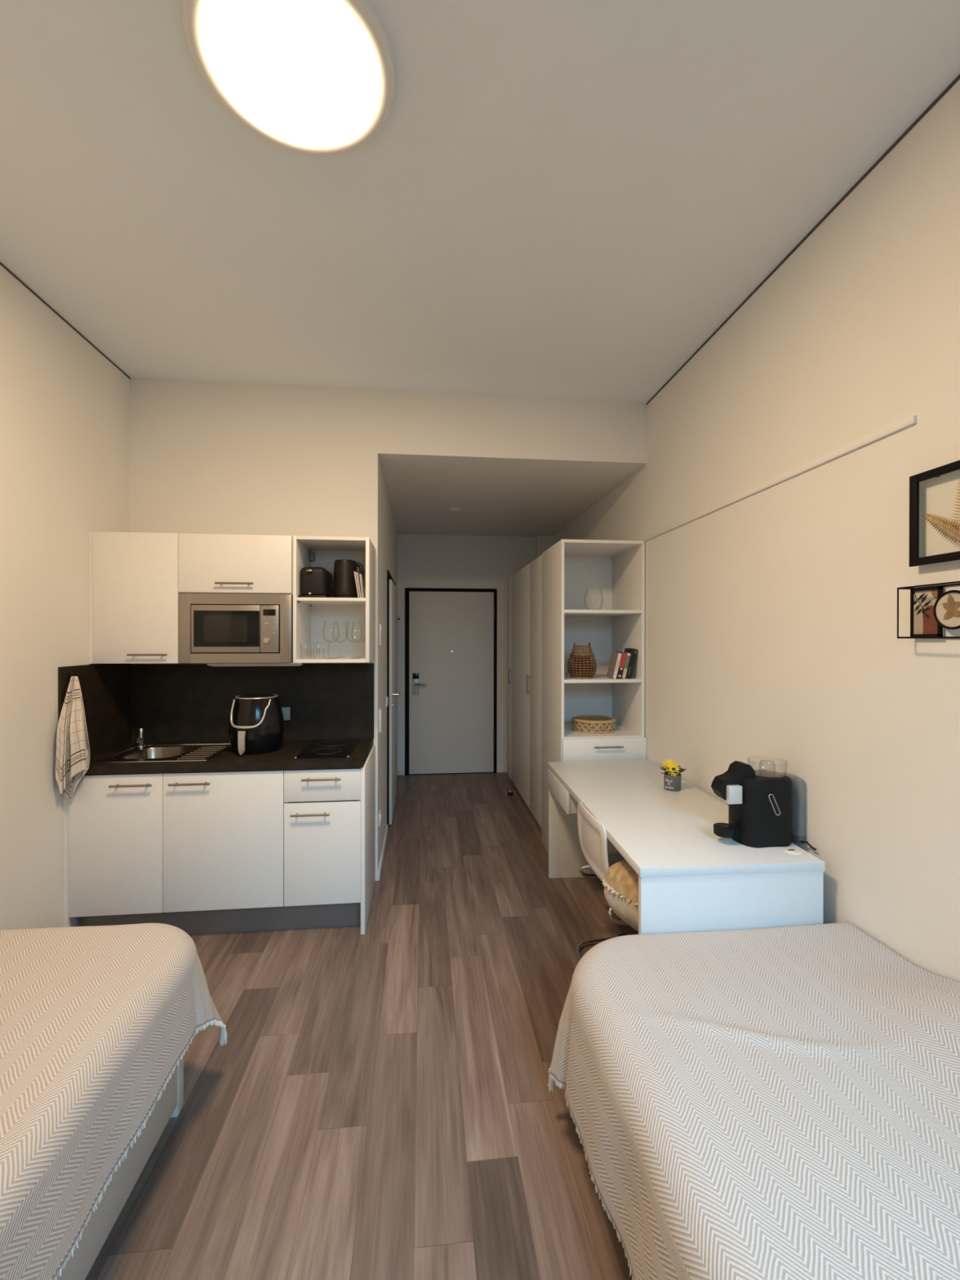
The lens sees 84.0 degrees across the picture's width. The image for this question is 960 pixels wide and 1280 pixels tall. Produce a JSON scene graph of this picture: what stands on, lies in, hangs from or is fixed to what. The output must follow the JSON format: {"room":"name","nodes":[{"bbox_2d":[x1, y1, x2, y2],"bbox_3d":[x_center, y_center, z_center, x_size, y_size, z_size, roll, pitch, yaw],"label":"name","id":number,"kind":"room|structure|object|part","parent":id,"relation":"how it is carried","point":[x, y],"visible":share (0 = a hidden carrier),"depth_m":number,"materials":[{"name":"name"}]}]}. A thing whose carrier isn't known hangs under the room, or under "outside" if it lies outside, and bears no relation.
{"room":"studio apartment","nodes":[
{"label":"studio apartment","id":0,"kind":"room"},
{"bbox_2d":[0,264,129,929],"bbox_3d":[-1.887,-0.020,1.050,0.100,3.030,4.390,0,0,-6],"label":"wall","id":1,"kind":"structure","parent":0,"point":[64,407],"depth_m":2.41,"materials":[{"name":"paint"}]},
{"bbox_2d":[0,262,130,378],"bbox_3d":[-1.834,-1.531,1.051,0.004,0.008,4.190,0,0,-6],"label":"trim","id":2,"kind":"structure","parent":1,"relation":"attached to","point":[1,264],"depth_m":2.52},
{"bbox_2d":[57,663,131,757],"bbox_3d":[-2.019,0.365,2.823,0.014,0.477,0.610,0,0,-6],"label":"backsplash","id":3,"kind":"structure","parent":1,"relation":"attached to","point":[105,688],"depth_m":2.86,"materials":[{"name":"stone"}]},
{"bbox_2d":[67,671,76,680],"bbox_3d":[-1.968,0.176,2.581,0.038,0.043,0.026,0,0,-6],"label":"towel hook","id":4,"kind":"object","parent":3,"relation":"attached to","point":[69,673],"visible":0.87,"depth_m":2.57,"materials":[{"name":"black plastic"}]},
{"bbox_3d":[-1.984,0.176,2.579,0.005,0.043,0.026,0,0,-6],"label":"plate","id":5,"kind":"part","parent":4,"relation":"part of","materials":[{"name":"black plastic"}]},
{"bbox_2d":[55,675,89,804],"bbox_3d":[-1.915,0.475,2.517,0.127,0.600,0.117,0,0,-6],"label":"tea towel","id":6,"kind":"object","parent":4,"relation":"hanging from","point":[73,747],"visible":1,"depth_m":2.50,"materials":[{"name":"fabric"}]},
{"bbox_2d":[206,662,304,666],"bbox_3d":[-1.211,0.132,2.883,0.496,0.018,0.060,0,0,-6],"label":"light","id":7,"kind":"object","parent":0,"point":[292,664],"visible":0.87,"depth_m":2.86,"materials":[{"name":"plastic"}]},
{"bbox_2d":[244,665,300,666],"bbox_3d":[-1.206,0.139,2.884,0.455,0.004,0.040,0,0,-6],"label":"diffuser","id":8,"kind":"object","parent":7,"relation":"attached to","point":[245,665],"depth_m":2.87,"materials":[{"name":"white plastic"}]},
{"bbox_2d":[84,772,638,1279],"bbox_3d":[-0.402,1.521,2.502,3.364,0.060,6.950,0,0,-6],"label":"floor","id":9,"kind":"structure","parent":0,"point":[378,1104],"depth_m":1.75,"materials":[{"name":"brown wood"}]},
{"bbox_2d":[62,773,164,927],"bbox_3d":[-1.802,1.056,2.852,0.452,0.825,0.624,0,0,-6],"label":"base cabinet","id":10,"kind":"object","parent":9,"relation":"on","point":[113,824],"visible":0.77,"depth_m":2.57,"materials":[{"name":"white laminate"}]},
{"bbox_3d":[-1.678,0.700,2.567,0.190,0.011,0.034,0,0,-6],"label":"handle","id":11,"kind":"part","parent":10,"relation":"part of","materials":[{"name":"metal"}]},
{"bbox_2d":[57,1055,183,1279],"bbox_3d":[-1.308,1.247,0.639,0.938,0.500,2.061,0,0,-6],"label":"bed","id":12,"kind":"object","parent":9,"relation":"on","point":[101,1222],"visible":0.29,"depth_m":1.37,"materials":[{"name":"white fabric"}]},
{"bbox_2d":[0,923,226,1279],"bbox_3d":[-1.263,1.150,0.719,1.058,0.459,2.173,0,0,-6],"label":"blanket","id":13,"kind":"object","parent":12,"relation":"on","point":[96,1021],"visible":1,"depth_m":1.25,"materials":[{"name":"fabric"}]},
{"bbox_3d":[-0.972,1.299,1.688,0.046,0.390,0.047,0,0,-6],"label":"leg","id":14,"kind":"part","parent":12,"relation":"part of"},
{"bbox_2d":[79,902,360,934],"bbox_3d":[-1.300,1.410,2.720,1.376,0.159,0.015,0,0,-6],"label":"plinth","id":15,"kind":"object","parent":9,"relation":"on","point":[285,917],"visible":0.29,"depth_m":2.72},
{"bbox_2d":[163,769,284,912],"bbox_3d":[-1.293,0.987,2.906,0.569,0.685,0.624,0,0,-6],"label":"base cabinet","id":16,"kind":"object","parent":9,"relation":"on","point":[224,831],"visible":0.88,"depth_m":2.63,"materials":[{"name":"white laminate"}]},
{"bbox_3d":[-1.411,0.700,2.595,0.190,0.011,0.034,0,0,-6],"label":"handle","id":17,"kind":"part","parent":16,"relation":"part of","materials":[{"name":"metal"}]},
{"bbox_2d":[84,737,373,774],"bbox_3d":[-1.326,0.624,2.914,1.411,0.039,0.606,0,0,-6],"label":"countertop","id":18,"kind":"structure","parent":16,"relation":"on","point":[283,758],"depth_m":2.67,"materials":[{"name":"stone"}]},
{"bbox_2d":[93,743,231,773],"bbox_3d":[-1.650,0.671,2.846,0.529,0.147,0.430,0,0,-6],"label":"sink","id":19,"kind":"object","parent":18,"relation":"in","point":[192,752],"visible":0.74,"depth_m":2.89,"materials":[{"name":"metal"}]},
{"bbox_2d":[136,728,145,746],"bbox_3d":[-1.880,0.548,2.950,0.042,0.104,0.158,0,0,-29],"label":"faucet","id":20,"kind":"object","parent":19,"relation":"on","point":[140,740],"visible":1,"depth_m":2.99,"materials":[{"name":"silver metal"}]},
{"bbox_3d":[-1.877,0.550,2.938,0.019,0.034,0.133,0,0,-29],"label":"spout","id":21,"kind":"part","parent":20,"relation":"part of","materials":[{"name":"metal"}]},
{"bbox_2d":[228,693,284,755],"bbox_3d":[-1.224,0.453,2.921,0.284,0.303,0.287,0,0,42],"label":"air fryer","id":22,"kind":"object","parent":18,"relation":"on","point":[256,721],"visible":1,"depth_m":2.81,"materials":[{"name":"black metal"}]},
{"bbox_3d":[-1.237,0.534,2.763,0.037,0.122,0.020,0,0,5],"label":"handle","id":23,"kind":"part","parent":22,"relation":"part of","materials":[{"name":"beige metal"}]},
{"bbox_3d":[-1.224,0.391,2.821,0.206,0.147,0.094,0,0,-1],"label":"silver trim","id":24,"kind":"part","parent":22,"relation":"part of","materials":[{"name":"plastic"}]},
{"bbox_3d":[-1.223,0.306,2.923,0.188,0.009,0.188,0,0,-6],"label":"lid","id":25,"kind":"part","parent":22,"relation":"part of","materials":[{"name":"black plastic"}]},
{"bbox_2d":[294,738,359,758],"bbox_3d":[-0.837,0.601,2.979,0.273,0.007,0.492,0,0,-6],"label":"cooktop","id":26,"kind":"object","parent":18,"relation":"in","point":[322,748],"visible":1,"depth_m":2.93,"materials":[{"name":"black glass"}]},
{"bbox_2d":[284,744,375,934],"bbox_3d":[-0.811,1.067,2.958,0.398,0.845,0.626,0,0,-6],"label":"base cabinet","id":27,"kind":"object","parent":9,"relation":"on","point":[330,814],"visible":0.93,"depth_m":2.68,"materials":[{"name":"white laminate"}]},
{"bbox_3d":[-0.845,0.870,2.656,0.190,0.011,0.034,0,0,-6],"label":"handle","id":28,"kind":"part","parent":27,"relation":"part of","materials":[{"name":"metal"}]},
{"bbox_3d":[-0.791,0.695,2.662,0.190,0.011,0.034,0,0,-6],"label":"handle","id":29,"kind":"part","parent":27,"relation":"part of","materials":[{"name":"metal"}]},
{"bbox_3d":[-0.792,0.731,2.688,0.374,0.157,0.019,0,0,-6],"label":"drawer","id":30,"kind":"part","parent":27,"relation":"part of","materials":[{"name":"white laminate"}]},
{"bbox_3d":[-0.793,1.074,2.689,0.374,0.513,0.019,0,0,-6],"label":"door","id":31,"kind":"part","parent":27,"relation":"part of","materials":[{"name":"white laminate"}]},
{"bbox_3d":[-0.625,1.068,2.994,0.022,0.844,0.595,0,0,-6],"label":"panel","id":32,"kind":"part","parent":27,"relation":"part of","materials":[{"name":"white laminate"}]},
{"bbox_2d":[507,790,513,795],"bbox_3d":[0.292,1.464,5.115,0.052,0.038,0.052,0,0,-6],"label":"door stop","id":33,"kind":"object","parent":9,"relation":"on","point":[509,793],"visible":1,"depth_m":5.10,"materials":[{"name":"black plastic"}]},
{"bbox_2d":[507,554,542,829],"bbox_3d":[0.641,0.415,4.883,0.581,2.139,1.719,0,0,-6],"label":"wardrobe","id":34,"kind":"object","parent":9,"relation":"on","point":[524,586],"visible":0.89,"depth_m":4.68,"materials":[{"name":"white laminate"}]},
{"bbox_3d":[0.318,0.390,5.590,0.020,2.094,0.243,0,0,-6],"label":"filler panel","id":35,"kind":"part","parent":34,"relation":"part of","materials":[{"name":"white laminate"}]},
{"bbox_3d":[0.381,0.392,4.994,0.020,2.094,0.948,0,0,-6],"label":"door","id":36,"kind":"part","parent":34,"relation":"part of","materials":[{"name":"white laminate"}]},
{"bbox_3d":[0.407,0.373,4.500,0.034,0.170,0.011,0,0,-6],"label":"handle","id":37,"kind":"part","parent":34,"relation":"part of","materials":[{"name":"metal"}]},
{"bbox_3d":[0.460,0.394,4.261,0.020,2.094,0.519,0,0,-6],"label":"door","id":38,"kind":"part","parent":34,"relation":"part of","materials":[{"name":"white laminate"}]},
{"bbox_2d":[542,539,646,848],"bbox_3d":[0.775,0.420,3.714,0.561,2.137,0.621,0,0,-6],"label":"shelving unit","id":39,"kind":"object","parent":9,"relation":"on","point":[593,590],"visible":0.66,"depth_m":3.81,"materials":[{"name":"white laminate"}]},
{"bbox_2d":[567,642,596,678],"bbox_3d":[0.692,0.136,3.614,0.199,0.241,0.197,0,0,-23],"label":"basket","id":40,"kind":"object","parent":39,"relation":"on","point":[581,667],"visible":1,"depth_m":3.56,"materials":[{"name":"brown wicker"}]},
{"bbox_2d":[571,715,616,733],"bbox_3d":[0.790,0.583,3.707,0.304,0.084,0.304,0,0,-6],"label":"rattan tray","id":41,"kind":"object","parent":39,"relation":"in","point":[597,724],"visible":1,"depth_m":3.60,"materials":[{"name":"wicker"}]},
{"bbox_3d":[0.771,0.267,3.735,0.518,0.021,0.552,0,0,-6],"label":"shelf","id":42,"kind":"part","parent":39,"relation":"part of","materials":[{"name":"white laminate"}]},
{"bbox_3d":[0.771,-0.186,3.734,0.518,0.021,0.552,0,0,-6],"label":"shelf","id":43,"kind":"part","parent":39,"relation":"part of","materials":[{"name":"white laminate"}]},
{"bbox_3d":[0.806,0.713,3.450,0.555,0.153,0.019,0,0,-6],"label":"drawer","id":44,"kind":"part","parent":39,"relation":"part of","materials":[{"name":"white laminate"}]},
{"bbox_3d":[0.825,0.687,3.425,0.190,0.011,0.034,0,0,-6],"label":"handle","id":45,"kind":"part","parent":39,"relation":"part of","materials":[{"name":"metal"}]},
{"bbox_2d":[606,652,622,679],"bbox_3d":[0.901,0.170,3.584,0.060,0.172,0.126,0,0,-6],"label":"book","id":46,"kind":"object","parent":39,"relation":"on","point":[615,657],"visible":1,"depth_m":3.55,"materials":[{"name":"paper"}]},
{"bbox_2d":[615,651,626,678],"bbox_3d":[0.931,0.168,3.587,0.074,0.178,0.126,0,0,-6],"label":"book","id":47,"kind":"object","parent":39,"relation":"on","point":[624,655],"visible":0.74,"depth_m":3.52,"materials":[{"name":"paper"}]},
{"bbox_2d":[618,652,626,667],"bbox_3d":[0.946,0.133,3.526,0.056,0.105,0.001,0,0,-6],"label":"print","id":48,"kind":"object","parent":47,"relation":"attached to","point":[624,655],"depth_m":3.53},
{"bbox_2d":[622,653,631,678],"bbox_3d":[0.962,0.171,3.590,0.060,0.172,0.126,0,0,-6],"label":"book","id":49,"kind":"object","parent":39,"relation":"on","point":[628,656],"visible":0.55,"depth_m":3.53,"materials":[{"name":"paper"}]},
{"bbox_2d":[624,655,630,668],"bbox_3d":[0.975,0.146,3.529,0.040,0.088,0.001,0,0,-6],"label":"print","id":50,"kind":"object","parent":49,"relation":"attached to","point":[628,657],"depth_m":3.53},
{"bbox_2d":[624,648,637,678],"bbox_3d":[0.998,0.156,3.594,0.083,0.202,0.126,0,0,-6],"label":"book","id":51,"kind":"object","parent":39,"relation":"on","point":[633,651],"visible":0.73,"depth_m":3.53,"materials":[{"name":"paper"}]},
{"bbox_2d":[576,800,638,960],"bbox_3d":[0.695,1.125,2.391,0.453,0.735,0.549,0,0,-6],"label":"desk chair","id":52,"kind":"object","parent":9,"relation":"on","point":[592,833],"visible":0.43,"depth_m":2.35,"materials":[{"name":"white plastic"}]},
{"bbox_3d":[0.688,1.282,2.391,0.439,0.417,0.549,0,0,-6],"label":"tube frame","id":53,"kind":"part","parent":52,"relation":"part of","materials":[{"name":"silver metal"}]},
{"bbox_2d":[602,859,638,931],"bbox_3d":[0.711,1.016,2.092,0.400,0.289,0.408,0,0,-37],"label":"cushion","id":54,"kind":"object","parent":52,"relation":"on","point":[620,882],"visible":0.2,"depth_m":2.03,"materials":[{"name":"fabric"}]},
{"bbox_3d":[0.709,1.063,2.092,0.378,0.195,0.383,0,0,-37],"label":"panel","id":55,"kind":"part","parent":54,"relation":"part of","materials":[{"name":"fabric"}]},
{"bbox_3d":[0.713,0.968,2.092,0.373,0.194,0.385,0,0,-38],"label":"panel","id":56,"kind":"part","parent":54,"relation":"part of","materials":[{"name":"fabric"}]},
{"bbox_2d":[547,760,825,934],"bbox_3d":[0.812,1.130,2.610,0.668,0.724,1.553,0,0,-4],"label":"desk","id":57,"kind":"object","parent":9,"relation":"on","point":[691,878],"visible":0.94,"depth_m":1.94,"materials":[{"name":"white laminate"}]},
{"bbox_3d":[0.451,0.864,3.074,0.018,0.116,0.505,0,0,-4],"label":"drawer","id":58,"kind":"part","parent":57,"relation":"part of","materials":[{"name":"white laminate"}]},
{"bbox_3d":[0.703,0.863,3.097,0.503,0.114,0.518,0,0,-6],"label":"drawer","id":59,"kind":"part","parent":57,"relation":"part of","materials":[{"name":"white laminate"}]},
{"bbox_3d":[0.757,1.146,3.369,0.654,0.688,0.025,0,0,-4],"label":"panel","id":60,"kind":"part","parent":57,"relation":"part of","materials":[{"name":"white laminate"}]},
{"bbox_2d":[659,759,686,791],"bbox_3d":[0.994,0.697,2.765,0.139,0.149,0.129,0,0,-6],"label":"flower pot","id":61,"kind":"object","parent":57,"relation":"on","point":[672,775],"visible":1,"depth_m":2.73,"materials":[{"name":"ceramic"}]},
{"bbox_3d":[0.982,0.644,2.764,0.068,0.044,0.058,0,0,-6],"label":"flower","id":62,"kind":"part","parent":61,"relation":"part of","materials":[{"name":"yellow plant"}]},
{"bbox_3d":[0.995,0.731,2.756,0.085,0.080,0.085,0,0,-6],"label":"pot","id":63,"kind":"part","parent":61,"relation":"part of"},
{"bbox_3d":[0.989,0.663,2.731,0.079,0.062,0.038,0,0,13],"label":"flower","id":64,"kind":"part","parent":61,"relation":"part of","materials":[{"name":"yellow plant"}]},
{"bbox_3d":[0.873,1.151,1.851,0.654,0.688,0.025,0,0,-4],"label":"panel","id":65,"kind":"part","parent":57,"relation":"part of","materials":[{"name":"white laminate"}]},
{"bbox_2d":[711,757,816,850],"bbox_3d":[1.067,0.619,2.043,0.340,0.308,0.205,0,0,-6],"label":"coffee machine","id":66,"kind":"object","parent":57,"relation":"on","point":[759,802],"visible":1,"depth_m":2.00,"materials":[{"name":"black plastic"}]},
{"bbox_2d":[713,822,736,838],"bbox_3d":[0.936,0.728,2.039,0.080,0.034,0.080,0,0,-6],"label":"drip tray","id":67,"kind":"object","parent":66,"relation":"on","point":[726,830],"depth_m":2.02,"materials":[{"name":"plastic"}]},
{"bbox_3d":[1.214,0.758,2.077,0.040,0.030,0.126,0,0,-6],"label":"tank","id":68,"kind":"part","parent":66,"relation":"part of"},
{"bbox_3d":[1.225,0.764,1.988,0.011,0.019,0.061,0,0,-21],"label":"power cord","id":69,"kind":"part","parent":66,"relation":"part of","materials":[{"name":"black plastic"}]},
{"bbox_3d":[0.931,1.248,0.753,0.865,0.500,2.011,0,0,-6],"label":"bed","id":70,"kind":"object","parent":9,"relation":"on","visible":0},
{"bbox_2d":[547,922,959,1279],"bbox_3d":[0.831,1.140,0.785,1.065,0.533,2.057,0,0,-6],"label":"blanket","id":71,"kind":"object","parent":70,"relation":"on","point":[783,1103],"visible":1,"depth_m":1.14,"materials":[{"name":"fabric"}]},
{"bbox_2d":[378,458,397,863],"bbox_3d":[-0.823,0.164,4.609,0.100,2.640,2.460,0,0,-6],"label":"wall","id":72,"kind":"structure","parent":0,"point":[388,534],"depth_m":3.83,"materials":[{"name":"paint"}]},
{"bbox_2d":[378,809,381,826],"bbox_3d":[-0.638,1.138,3.405,0.013,0.080,0.080,0,0,-6],"label":"wall socket","id":73,"kind":"object","parent":72,"relation":"attached to","point":[380,812],"visible":1,"depth_m":3.37,"materials":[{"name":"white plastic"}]},
{"bbox_2d":[378,707,382,733],"bbox_3d":[-0.635,0.511,3.398,0.015,0.150,0.080,0,0,-6],"label":"light switch","id":74,"kind":"object","parent":72,"relation":"attached to","point":[380,708],"visible":1,"depth_m":3.36,"materials":[{"name":"white plastic"}]},
{"bbox_2d":[379,623,382,644],"bbox_3d":[-0.640,-0.035,3.439,0.013,0.137,0.075,0,0,-6],"label":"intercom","id":75,"kind":"object","parent":72,"relation":"attached to","point":[380,624],"visible":1,"depth_m":3.41,"materials":[{"name":"white plastic"}]},
{"bbox_2d":[377,824,388,880],"bbox_3d":[-0.671,1.457,3.710,0.012,0.060,0.830,0,0,-6],"label":"baseboard","id":76,"kind":"structure","parent":72,"relation":"attached to","point":[381,860],"depth_m":3.60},
{"bbox_2d":[385,695,387,707],"bbox_3d":[-0.703,0.466,4.030,0.014,0.080,0.080,0,0,-6],"label":"light switch","id":77,"kind":"object","parent":72,"relation":"attached to","point":[386,697],"visible":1,"depth_m":3.99,"materials":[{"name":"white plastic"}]},
{"bbox_2d":[386,569,400,826],"bbox_3d":[-0.731,0.469,4.670,0.095,2.030,1.040,0,0,-6],"label":"door","id":78,"kind":"structure","parent":72,"relation":"in","point":[392,694],"depth_m":4.25,"materials":[{"name":"white paint"}]},
{"bbox_3d":[-0.774,0.469,4.666,0.010,2.030,1.040,0,0,-6],"label":"frame","id":79,"kind":"part","parent":78,"relation":"part of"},
{"bbox_3d":[-0.688,0.445,4.407,0.065,0.047,0.154,0,0,-6],"label":"handle","id":80,"kind":"part","parent":78,"relation":"part of","materials":[{"name":"silver metal"}]},
{"bbox_2d":[129,377,647,880],"bbox_3d":[-0.493,-0.026,3.357,3.164,3.030,0.100,0,0,-6],"label":"wall","id":81,"kind":"structure","parent":0,"point":[206,457],"depth_m":3.25,"materials":[{"name":"paint"}]},
{"bbox_2d":[88,531,180,663],"bbox_3d":[-1.820,-0.219,2.949,0.437,0.682,0.420,0,0,-6],"label":"upper cabinet","id":82,"kind":"object","parent":81,"relation":"attached to","point":[134,592],"visible":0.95,"depth_m":2.77,"materials":[{"name":"white laminate"}]},
{"bbox_3d":[-1.722,0.076,2.766,0.192,0.011,0.034,0,0,-6],"label":"handle","id":83,"kind":"part","parent":82,"relation":"part of","materials":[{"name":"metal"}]},
{"bbox_2d":[178,533,293,595],"bbox_3d":[-1.315,-0.403,3.003,0.576,0.314,0.420,0,0,-6],"label":"upper cabinet","id":84,"kind":"object","parent":81,"relation":"attached to","point":[209,563],"visible":0.88,"depth_m":2.83,"materials":[{"name":"white laminate"}]},
{"bbox_3d":[-1.293,-0.298,2.811,0.192,0.011,0.034,0,0,-6],"label":"handle","id":85,"kind":"part","parent":84,"relation":"part of","materials":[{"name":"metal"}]},
{"bbox_2d":[178,593,293,662],"bbox_3d":[-1.314,-0.061,2.989,0.574,0.365,0.376,0,0,-6],"label":"microwave oven","id":86,"kind":"object","parent":84,"relation":"attached to","point":[213,628],"visible":0.99,"depth_m":2.82,"materials":[{"name":"metal"}]},
{"bbox_3d":[-1.345,-0.060,2.831,0.348,0.252,0.028,0,0,-6],"label":"door","id":87,"kind":"part","parent":86,"relation":"part of","materials":[{"name":"metal"}]},
{"bbox_3d":[-1.337,-0.060,2.817,0.333,0.191,0.004,0,0,-6],"label":"black glass","id":88,"kind":"part","parent":86,"relation":"part of","materials":[{"name":"glass"}]},
{"bbox_3d":[-1.133,0.002,2.830,0.031,0.031,0.021,0,0,-6],"label":"knob","id":89,"kind":"part","parent":86,"relation":"part of","materials":[{"name":"silver metal"}]},
{"bbox_3d":[-1.123,-0.059,2.855,0.094,0.252,0.028,0,0,-6],"label":"control panel","id":90,"kind":"part","parent":86,"relation":"part of","materials":[{"name":"metal"}]},
{"bbox_2d":[131,663,373,742],"bbox_3d":[-1.356,0.373,3.208,1.414,0.460,0.014,0,0,-6],"label":"backsplash","id":91,"kind":"structure","parent":81,"relation":"attached to","point":[175,702],"depth_m":3.19,"materials":[{"name":"stone"}]},
{"bbox_2d":[281,706,290,719],"bbox_3d":[-1.185,0.444,3.211,0.079,0.078,0.016,0,0,-6],"label":"wall socket","id":92,"kind":"object","parent":91,"relation":"attached to","point":[286,710],"visible":0.54,"depth_m":3.21,"materials":[{"name":"plastic"}]},
{"bbox_2d":[293,535,375,662],"bbox_3d":[-0.824,-0.219,3.073,0.403,0.682,0.387,0,0,-6],"label":"wall shelf","id":93,"kind":"object","parent":81,"relation":"attached to","point":[326,629],"visible":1,"depth_m":3.18,"materials":[{"name":"white laminate"}]},
{"bbox_2d":[297,566,333,597],"bbox_3d":[-0.928,-0.317,3.031,0.154,0.174,0.283,0,0,-6],"label":"toaster","id":94,"kind":"object","parent":93,"relation":"on","point":[317,581],"visible":0.8,"depth_m":2.91,"materials":[{"name":"black plastic"}]},
{"bbox_3d":[-0.824,-0.221,3.067,0.364,0.018,0.372,0,0,-6],"label":"shelf","id":95,"kind":"part","parent":93,"relation":"part of","materials":[{"name":"white laminate"}]},
{"bbox_2d":[331,559,364,597],"bbox_3d":[-0.766,-0.345,3.057,0.164,0.229,0.152,0,0,-30],"label":"kettle","id":96,"kind":"object","parent":93,"relation":"on","point":[344,580],"visible":0.8,"depth_m":3.00,"materials":[{"name":"black plastic"}]},
{"bbox_3d":[-0.771,-0.451,3.054,0.120,0.016,0.120,0,0,-6],"label":"lid","id":97,"kind":"part","parent":96,"relation":"part of","materials":[{"name":"black plastic"}]},
{"bbox_3d":[-0.691,-0.361,3.040,0.060,0.173,0.026,0,0,10],"label":"handle","id":98,"kind":"part","parent":96,"relation":"part of","materials":[{"name":"black plastic"}]},
{"bbox_2d":[354,571,359,597],"bbox_3d":[-0.679,-0.303,2.958,0.029,0.144,0.092,0,0,-6],"label":"booklet","id":99,"kind":"object","parent":93,"relation":"on","point":[355,575],"visible":0.51,"depth_m":2.91,"materials":[{"name":"paper"}]},
{"bbox_2d":[355,572,361,597],"bbox_3d":[-0.669,-0.301,2.965,0.029,0.140,0.092,0,0,-6],"label":"booklet","id":100,"kind":"object","parent":93,"relation":"on","point":[357,573],"visible":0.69,"depth_m":2.92,"materials":[{"name":"paper"}]},
{"bbox_2d":[359,573,364,597],"bbox_3d":[-0.656,-0.297,2.972,0.021,0.133,0.092,0,0,-6],"label":"booklet","id":101,"kind":"object","parent":93,"relation":"on","point":[361,575],"visible":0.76,"depth_m":2.94,"materials":[{"name":"paper"}]},
{"bbox_2d":[397,533,535,774],"bbox_3d":[-0.100,0.160,5.974,1.827,2.640,0.100,0,0,-6],"label":"wall","id":102,"kind":"structure","parent":0,"point":[424,561],"depth_m":5.91,"materials":[{"name":"paint"}]},
{"bbox_2d":[404,587,497,775],"bbox_3d":[-0.314,0.455,5.856,1.013,2.050,0.091,0,0,-6],"label":"door","id":103,"kind":"structure","parent":102,"relation":"in","point":[451,634],"depth_m":5.88,"materials":[{"name":"wood"}]},
{"bbox_3d":[-0.704,0.480,5.836,0.070,0.236,0.017,0,0,-6],"label":"lock plate","id":104,"kind":"part","parent":103,"relation":"part of","materials":[{"name":"metal"}]},
{"bbox_3d":[-0.648,0.482,5.805,0.123,0.018,0.061,0,0,-6],"label":"handle","id":105,"kind":"part","parent":103,"relation":"part of","materials":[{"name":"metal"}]},
{"bbox_2d":[398,767,503,775],"bbox_3d":[-0.313,1.450,5.899,1.166,0.060,0.012,0,0,-6],"label":"baseboard","id":106,"kind":"structure","parent":102,"relation":"attached to","point":[401,772],"depth_m":5.95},
{"bbox_2d":[535,535,554,558],"bbox_3d":[0.726,0.161,5.962,0.187,2.640,0.100,0,0,-6],"label":"wall","id":107,"kind":"structure","parent":102,"relation":"attached to","point":[543,543],"depth_m":5.91,"materials":[{"name":"paint"}]},
{"bbox_2d":[0,0,959,403],"bbox_3d":[-0.263,-1.584,1.219,3.364,0.100,4.390,0,0,-6],"label":"ceiling","id":108,"kind":"structure","parent":0,"point":[557,199],"depth_m":1.78,"materials":[{"name":"paint"}]},
{"bbox_2d":[181,0,395,156],"bbox_3d":[-0.490,-1.515,1.411,0.524,0.040,0.524,0,0,-6],"label":"ceiling light","id":109,"kind":"object","parent":108,"relation":"in","point":[308,77],"visible":1,"depth_m":1.39,"materials":[{"name":"white plastic"}]},
{"bbox_2d":[379,458,640,537],"bbox_3d":[0.082,-1.206,4.752,1.927,0.100,2.560,0,0,-6],"label":"ceiling","id":110,"kind":"structure","parent":0,"point":[492,499],"depth_m":4.27,"materials":[{"name":"paint"}]},
{"bbox_2d":[447,507,460,512],"bbox_3d":[-0.231,-1.145,4.708,0.110,0.021,0.110,0,0,-6],"label":"smoke detector","id":111,"kind":"object","parent":110,"relation":"attached to","point":[450,509],"visible":1,"depth_m":4.68,"materials":[{"name":"plastic"}]},
{"bbox_2d":[554,79,959,982],"bbox_3d":[1.222,-0.023,2.670,0.100,3.030,6.950,0,0,-6],"label":"wall","id":112,"kind":"structure","parent":0,"point":[771,641],"depth_m":1.89,"materials":[{"name":"paint"}]},
{"bbox_2d":[644,415,916,541],"bbox_3d":[1.182,-0.655,2.529,0.011,0.024,1.922,0,0,-6],"label":"rail","id":113,"kind":"object","parent":112,"relation":"attached to","point":[907,422],"visible":1,"depth_m":2.02,"materials":[{"name":"paint"}]},
{"bbox_2d":[646,74,959,404],"bbox_3d":[1.308,-1.528,1.387,0.004,0.010,4.190,0,0,-6],"label":"trim","id":114,"kind":"structure","parent":112,"relation":"attached to","point":[949,86],"depth_m":1.89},
{"bbox_2d":[897,581,959,638],"bbox_3d":[1.282,-0.079,1.355,0.059,0.151,0.448,0,0,-6],"label":"art","id":115,"kind":"object","parent":112,"relation":"attached to","point":[931,610],"visible":1,"depth_m":1.51,"materials":[{"name":"metal"}]},
{"bbox_2d":[913,589,937,634],"bbox_3d":[1.282,-0.080,1.533,0.006,0.128,0.079,0,0,-6],"label":"art print","id":116,"kind":"object","parent":115,"relation":"attached to","point":[925,601],"depth_m":1.53,"materials":[{"name":"multicoloured paper"}]},
{"bbox_3d":[1.278,-0.082,1.442,0.007,0.107,0.107,0,0,-6],"label":"round frame","id":117,"kind":"part","parent":115,"relation":"part of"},
{"bbox_2d":[936,592,959,626],"bbox_3d":[1.279,-0.082,1.442,0.003,0.098,0.098,0,0,-6],"label":"print","id":118,"kind":"object","parent":115,"relation":"attached to","point":[948,604],"depth_m":1.45,"materials":[{"name":"beige paper"}]},
{"bbox_2d":[909,460,959,566],"bbox_3d":[1.298,-0.346,1.341,0.031,0.264,0.453,0,0,-6],"label":"picture frame","id":119,"kind":"object","parent":112,"relation":"attached to","point":[914,559],"visible":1,"depth_m":1.50,"materials":[{"name":"black wood"}]}
]}

